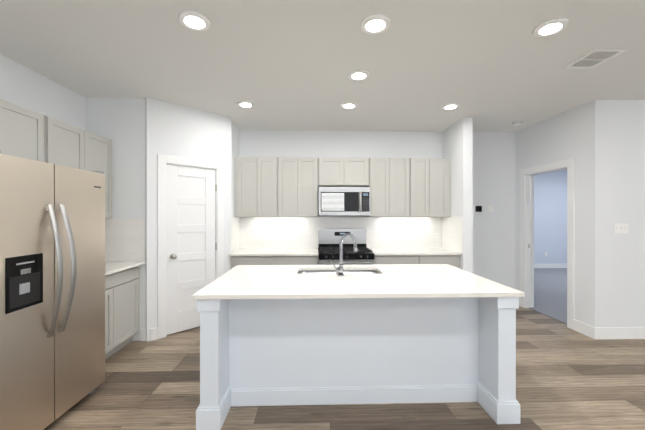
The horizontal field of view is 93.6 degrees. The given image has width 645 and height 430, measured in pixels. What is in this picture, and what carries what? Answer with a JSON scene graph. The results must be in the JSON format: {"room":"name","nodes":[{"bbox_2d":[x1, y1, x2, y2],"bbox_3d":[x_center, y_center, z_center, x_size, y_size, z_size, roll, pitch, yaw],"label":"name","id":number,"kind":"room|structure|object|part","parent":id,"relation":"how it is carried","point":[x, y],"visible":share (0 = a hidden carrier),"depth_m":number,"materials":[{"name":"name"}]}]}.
{"room":"kitchen","nodes":[
{"label":"kitchen","id":0,"kind":"room"},
{"bbox_2d":[0,54,84,129],"bbox_3d":[-2.660,0.055,0.006,0.120,2.780,7.130,0,0,-2],"label":"wall","id":1,"kind":"structure","parent":0,"point":[25,87],"depth_m":2.87,"materials":[{"name":"white paint"}]},
{"bbox_2d":[0,99,47,162],"bbox_3d":[-2.507,-0.620,2.309,0.318,0.464,0.522,0,0,-2],"label":"upper cabinet","id":2,"kind":"object","parent":1,"relation":"attached to","point":[26,133],"depth_m":2.38,"materials":[{"name":"grey wood"}]},
{"bbox_2d":[48,117,91,170],"bbox_3d":[-2.523,-0.411,2.827,0.318,0.885,0.484,0,0,-2],"label":"upper cabinet","id":3,"kind":"object","parent":1,"relation":"attached to","point":[69,145],"depth_m":2.83,"materials":[{"name":"grey wood"}]},
{"bbox_2d":[92,133,111,217],"bbox_3d":[-2.534,-0.411,3.202,0.318,0.885,0.502,0,0,-2],"label":"upper cabinet","id":4,"kind":"object","parent":1,"relation":"attached to","point":[101,146],"depth_m":3.33,"materials":[{"name":"grey wood"}]},
{"bbox_2d":[85,97,145,340],"bbox_3d":[-2.333,0.050,3.522,0.742,2.780,0.120,0,0,-2],"label":"wall","id":5,"kind":"structure","parent":0,"point":[119,123],"depth_m":3.46,"materials":[{"name":"white paint"}]},
{"bbox_2d":[105,218,144,261],"bbox_3d":[-2.366,0.281,3.455,0.671,0.498,0.010,0,0,-2],"label":"backsplash","id":6,"kind":"structure","parent":5,"relation":"attached to","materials":[{"name":"tile"}]},
{"bbox_2d":[145,97,230,341],"bbox_3d":[-1.670,0.050,3.851,0.120,2.780,1.047,0,0,45],"label":"wall","id":7,"kind":"structure","parent":0,"point":[172,129],"depth_m":3.63,"materials":[{"name":"white paint"}]},
{"bbox_2d":[152,328,157,340],"bbox_3d":[-1.622,1.373,3.806,0.015,0.135,0.947,0,0,45],"label":"baseboard","id":8,"kind":"structure","parent":7,"relation":"attached to","point":[154,333],"depth_m":3.48,"materials":[{"name":"white paint"}]},
{"bbox_2d":[157,154,223,338],"bbox_3d":[-1.668,0.368,3.841,0.138,2.144,0.813,0,0,45],"label":"door frame","id":9,"kind":"structure","parent":7,"relation":"attached to","point":[164,160],"depth_m":3.56,"materials":[{"name":"white paint"}]},
{"bbox_2d":[166,164,216,334],"bbox_3d":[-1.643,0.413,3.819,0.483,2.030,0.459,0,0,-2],"label":"pantry door","id":10,"kind":"structure","parent":7,"relation":"in","point":[191,246],"depth_m":3.78,"materials":[{"name":"white paint"}]},
{"bbox_3d":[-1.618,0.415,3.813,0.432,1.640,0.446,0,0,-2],"label":"knob","id":11,"kind":"part","parent":10,"relation":"part of","materials":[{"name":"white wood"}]},
{"bbox_2d":[231,121,238,216],"bbox_3d":[-1.365,0.049,4.517,0.120,2.780,0.748,0,0,-2],"label":"wall","id":12,"kind":"structure","parent":0,"point":[234,141],"depth_m":4.43,"materials":[{"name":"white paint"}]},
{"bbox_2d":[0,0,644,131],"bbox_3d":[2.440,-1.368,2.292,10.452,0.060,11.640,0,0,-2],"label":"ceiling","id":13,"kind":"structure","parent":0,"point":[492,65],"depth_m":2.56,"materials":[{"name":"grey paint"}]},
{"bbox_2d":[178,10,210,30],"bbox_3d":[-0.872,-1.330,2.064,0.206,0.015,0.214,0,0,-2],"label":"recessed light","id":14,"kind":"object","parent":13,"relation":"in","point":[193,20],"depth_m":2.06,"materials":[{"name":"white plastic"}]},
{"bbox_2d":[237,101,254,107],"bbox_3d":[-0.917,-1.332,3.631,0.204,0.015,0.201,0,0,-2],"label":"recessed light","id":15,"kind":"object","parent":13,"relation":"in","point":[245,104],"depth_m":3.63,"materials":[{"name":"white plastic"}]},
{"bbox_2d":[341,102,357,108],"bbox_3d":[0.323,-1.332,3.665,0.192,0.015,0.205,0,0,-2],"label":"recessed light","id":16,"kind":"object","parent":13,"relation":"in","point":[347,105],"depth_m":3.66,"materials":[{"name":"white plastic"}]},
{"bbox_2d":[348,70,369,80],"bbox_3d":[0.343,-1.331,2.875,0.198,0.015,0.209,0,0,-2],"label":"recessed light","id":17,"kind":"object","parent":13,"relation":"in","point":[357,75],"depth_m":2.87,"materials":[{"name":"white plastic"}]},
{"bbox_2d":[360,14,390,33],"bbox_3d":[0.367,-1.330,2.101,0.202,0.015,0.211,0,0,-2],"label":"recessed light","id":18,"kind":"object","parent":13,"relation":"in","point":[370,24],"depth_m":2.10,"materials":[{"name":"white plastic"}]},
{"bbox_2d":[442,103,459,109],"bbox_3d":[1.563,-1.332,3.699,0.202,0.015,0.208,0,0,-2],"label":"recessed light","id":19,"kind":"object","parent":13,"relation":"in","point":[450,106],"depth_m":3.70,"materials":[{"name":"white plastic"}]},
{"bbox_2d":[512,121,522,125],"bbox_3d":[2.820,-1.321,4.385,0.136,0.038,0.136,0,0,-2],"label":"smoke detector","id":20,"kind":"object","parent":13,"relation":"attached to","point":[517,123],"visible":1,"depth_m":4.35,"materials":[{"name":"white plastic"}]},
{"bbox_2d":[533,18,568,36],"bbox_3d":[1.611,-1.330,2.140,0.215,0.015,0.207,0,0,-2],"label":"recessed light","id":21,"kind":"object","parent":13,"relation":"in","point":[553,26],"depth_m":2.14,"materials":[{"name":"white plastic"}]},
{"bbox_2d":[563,49,626,68],"bbox_3d":[2.322,-1.334,2.599,0.270,0.008,0.311,0,0,-2],"label":"ceiling vent","id":22,"kind":"object","parent":13,"relation":"in","point":[593,58],"visible":1,"depth_m":2.58,"materials":[{"name":"white plastic"}]},
{"bbox_2d":[44,306,644,429],"bbox_3d":[2.440,1.472,2.296,10.452,0.060,11.640,0,0,-2],"label":"floor","id":23,"kind":"structure","parent":0,"point":[567,378],"depth_m":2.37,"materials":[{"name":"brown wood"}]},
{"bbox_2d":[0,151,104,429],"bbox_3d":[-2.166,0.542,2.058,0.930,1.800,0.905,0,0,-2],"label":"fridge","id":24,"kind":"object","parent":23,"relation":"on","point":[52,292],"visible":1,"depth_m":1.97,"materials":[{"name":"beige metal"}]},
{"bbox_2d":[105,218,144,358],"bbox_3d":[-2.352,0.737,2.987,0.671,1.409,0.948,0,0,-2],"label":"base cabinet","id":25,"kind":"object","parent":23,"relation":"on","point":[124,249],"visible":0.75,"depth_m":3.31,"materials":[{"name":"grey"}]},
{"bbox_2d":[105,261,144,275],"bbox_3d":[-2.352,0.546,2.986,0.670,0.030,0.947,0,0,-2],"label":"countertop","id":26,"kind":"structure","parent":25,"relation":"on","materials":[{"name":"white stone"}]},
{"bbox_2d":[230,257,275,269],"bbox_3d":[-0.988,1.000,4.472,0.626,0.878,0.618,0,0,-2],"label":"base cabinet","id":27,"kind":"object","parent":23,"relation":"on","point":[234,261],"depth_m":4.16,"materials":[{"name":"grey"}]},
{"bbox_2d":[228,249,318,256],"bbox_3d":[-0.682,0.544,4.469,1.237,0.030,0.642,0,0,-2],"label":"countertop","id":28,"kind":"structure","parent":27,"relation":"on","point":[235,252],"depth_m":4.21,"materials":[{"name":"white stone"}]},
{"bbox_2d":[276,257,317,264],"bbox_3d":[-0.370,1.000,4.491,0.611,0.878,0.618,0,0,-2],"label":"base cabinet","id":29,"kind":"object","parent":23,"relation":"on","point":[279,260],"depth_m":4.18,"materials":[{"name":"grey wood"}]},
{"bbox_2d":[318,229,374,264],"bbox_3d":[0.320,0.829,4.443,0.760,1.220,0.720,0,0,-2],"label":"range","id":30,"kind":"object","parent":23,"relation":"on","point":[329,244],"visible":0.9,"depth_m":4.56,"materials":[{"name":"silver metal"}]},
{"bbox_2d":[192,293,523,429],"bbox_3d":[0.243,1.001,2.636,2.216,0.880,1.163,0,0,-2],"label":"kitchen island","id":31,"kind":"object","parent":23,"relation":"on","point":[282,335],"depth_m":2.31,"materials":[{"name":"white wood"}]},
{"bbox_2d":[192,265,523,296],"bbox_3d":[0.242,0.546,2.641,2.256,0.030,1.195,0,0,-2],"label":"island countertop","id":32,"kind":"structure","parent":31,"relation":"on","point":[242,280],"depth_m":2.39,"materials":[{"name":"white stone"}]},
{"bbox_2d":[298,270,379,273],"bbox_3d":[0.160,0.662,2.897,0.830,0.199,0.400,0,0,-2],"label":"sink","id":33,"kind":"object","parent":32,"relation":"in","point":[299,271],"depth_m":3.08,"materials":[{"name":"silver metal"}]},
{"bbox_2d":[330,233,357,275],"bbox_3d":[0.193,0.347,2.709,0.264,0.368,0.171,0,0,-2],"label":"faucet","id":34,"kind":"object","parent":32,"relation":"on","point":[341,272],"depth_m":2.65,"materials":[{"name":"silver metal"}]},
{"bbox_2d":[374,257,419,264],"bbox_3d":[1.012,1.000,4.532,0.623,0.878,0.618,0,0,-2],"label":"base cabinet","id":35,"kind":"object","parent":23,"relation":"on","point":[377,260],"depth_m":4.22,"materials":[{"name":"grey wood"}]},
{"bbox_2d":[370,249,459,256],"bbox_3d":[1.317,0.544,4.528,1.231,0.030,0.642,0,0,-2],"label":"countertop","id":36,"kind":"structure","parent":35,"relation":"on","point":[378,252],"depth_m":4.27,"materials":[{"name":"white stone"}]},
{"bbox_2d":[420,253,461,268],"bbox_3d":[1.628,1.000,4.550,0.608,0.878,0.618,0,0,-2],"label":"base cabinet","id":37,"kind":"object","parent":23,"relation":"on","point":[453,261],"depth_m":4.24,"materials":[{"name":"grey wood"}]},
{"bbox_2d":[239,130,514,288],"bbox_3d":[0.904,0.049,4.899,4.678,2.780,0.120,0,0,-2],"label":"wall","id":38,"kind":"structure","parent":0,"point":[494,186],"depth_m":4.88,"materials":[{"name":"white paint"}]},
{"bbox_2d":[240,217,441,248],"bbox_3d":[0.306,0.334,4.816,3.234,0.609,0.010,0,0,-2],"label":"backsplash","id":39,"kind":"structure","parent":38,"relation":"attached to","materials":[{"name":"tile"}]},
{"bbox_2d":[234,157,450,217],"bbox_3d":[0.311,-0.407,4.657,3.233,0.898,0.323,0,0,-2],"label":"upper cabinet","id":40,"kind":"object","parent":38,"relation":"attached to","point":[275,187],"visible":1,"depth_m":4.50,"materials":[{"name":"grey wood"}]},
{"bbox_2d":[318,187,369,215],"bbox_3d":[0.316,-0.196,4.594,0.754,0.430,0.450,0,0,-2],"label":"microwave","id":41,"kind":"object","parent":40,"relation":"attached to","point":[343,201],"visible":1,"depth_m":4.42,"materials":[{"name":"silver metal"}]},
{"bbox_2d":[250,233,438,237],"bbox_3d":[0.364,0.329,4.808,3.007,0.072,0.008,0,0,-2],"label":"backsplash","id":42,"kind":"structure","parent":38,"relation":"attached to","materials":[{"name":"white tile"}]},
{"bbox_2d":[475,205,481,212],"bbox_3d":[2.513,-0.098,4.875,0.120,0.120,0.022,0,0,-2],"label":"switch","id":43,"kind":"object","parent":38,"relation":"attached to","point":[478,208],"depth_m":4.86,"materials":[{"name":"black plastic"}]},
{"bbox_2d":[488,205,492,211],"bbox_3d":[2.715,-0.099,4.889,0.072,0.116,0.007,0,0,-2],"label":"switch","id":44,"kind":"object","parent":38,"relation":"attached to","point":[490,207],"depth_m":4.89,"materials":[{"name":"white plastic"}]},
{"bbox_2d":[442,118,472,272],"bbox_3d":[2.000,0.049,4.526,0.130,2.780,0.690,0,0,-2],"label":"wall","id":45,"kind":"structure","parent":0,"point":[457,143],"depth_m":4.18,"materials":[{"name":"white paint"}]},
{"bbox_2d":[529,268,566,324],"bbox_3d":[5.295,1.430,5.892,4.290,0.014,4.380,0,0,-2],"label":"carpet floor","id":46,"kind":"structure","parent":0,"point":[550,292],"depth_m":5.56,"materials":[{"name":"carpet"}]},
{"bbox_2d":[534,169,566,263],"bbox_3d":[5.321,0.044,8.142,4.345,2.780,0.120,0,0,-2],"label":"wall","id":47,"kind":"structure","parent":0,"point":[550,213],"depth_m":8.11,"materials":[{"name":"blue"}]},
{"bbox_2d":[534,263,566,267],"bbox_3d":[5.241,1.367,8.072,4.183,0.135,0.017,0,0,-2],"label":"baseboard","id":48,"kind":"structure","parent":47,"relation":"attached to","point":[559,265],"depth_m":8.09,"materials":[{"name":"white paint"}]},
{"bbox_2d":[515,104,585,323],"bbox_3d":[3.155,0.047,5.886,0.120,2.780,4.500,0,0,-2],"label":"wall","id":49,"kind":"structure","parent":0,"point":[560,137],"depth_m":3.91,"materials":[{"name":"white paint"}]},
{"bbox_2d":[520,158,574,329],"bbox_3d":[3.202,0.365,4.280,0.156,2.149,0.973,0,0,-2],"label":"door frame","id":50,"kind":"structure","parent":49,"relation":"attached to","point":[527,232],"depth_m":4.66,"materials":[{"name":"white paint"}]},
{"bbox_2d":[586,100,644,326],"bbox_3d":[5.145,0.050,3.635,3.965,2.780,0.120,0,0,-2],"label":"wall","id":51,"kind":"structure","parent":0,"point":[615,194],"depth_m":3.53,"materials":[{"name":"white paint"}]},
{"bbox_2d":[592,326,644,338],"bbox_3d":[5.069,1.373,3.566,3.838,0.135,0.019,0,0,-2],"label":"baseboard","id":52,"kind":"structure","parent":51,"relation":"attached to","point":[609,332],"depth_m":3.51,"materials":[{"name":"white paint"}]},
{"bbox_2d":[614,224,627,233],"bbox_3d":[3.473,0.157,3.516,0.168,0.116,0.016,0,0,-2],"label":"switch plate","id":53,"kind":"object","parent":51,"relation":"attached to","point":[620,228],"visible":1,"depth_m":3.52,"materials":[{"name":"white plastic"}]}
]}

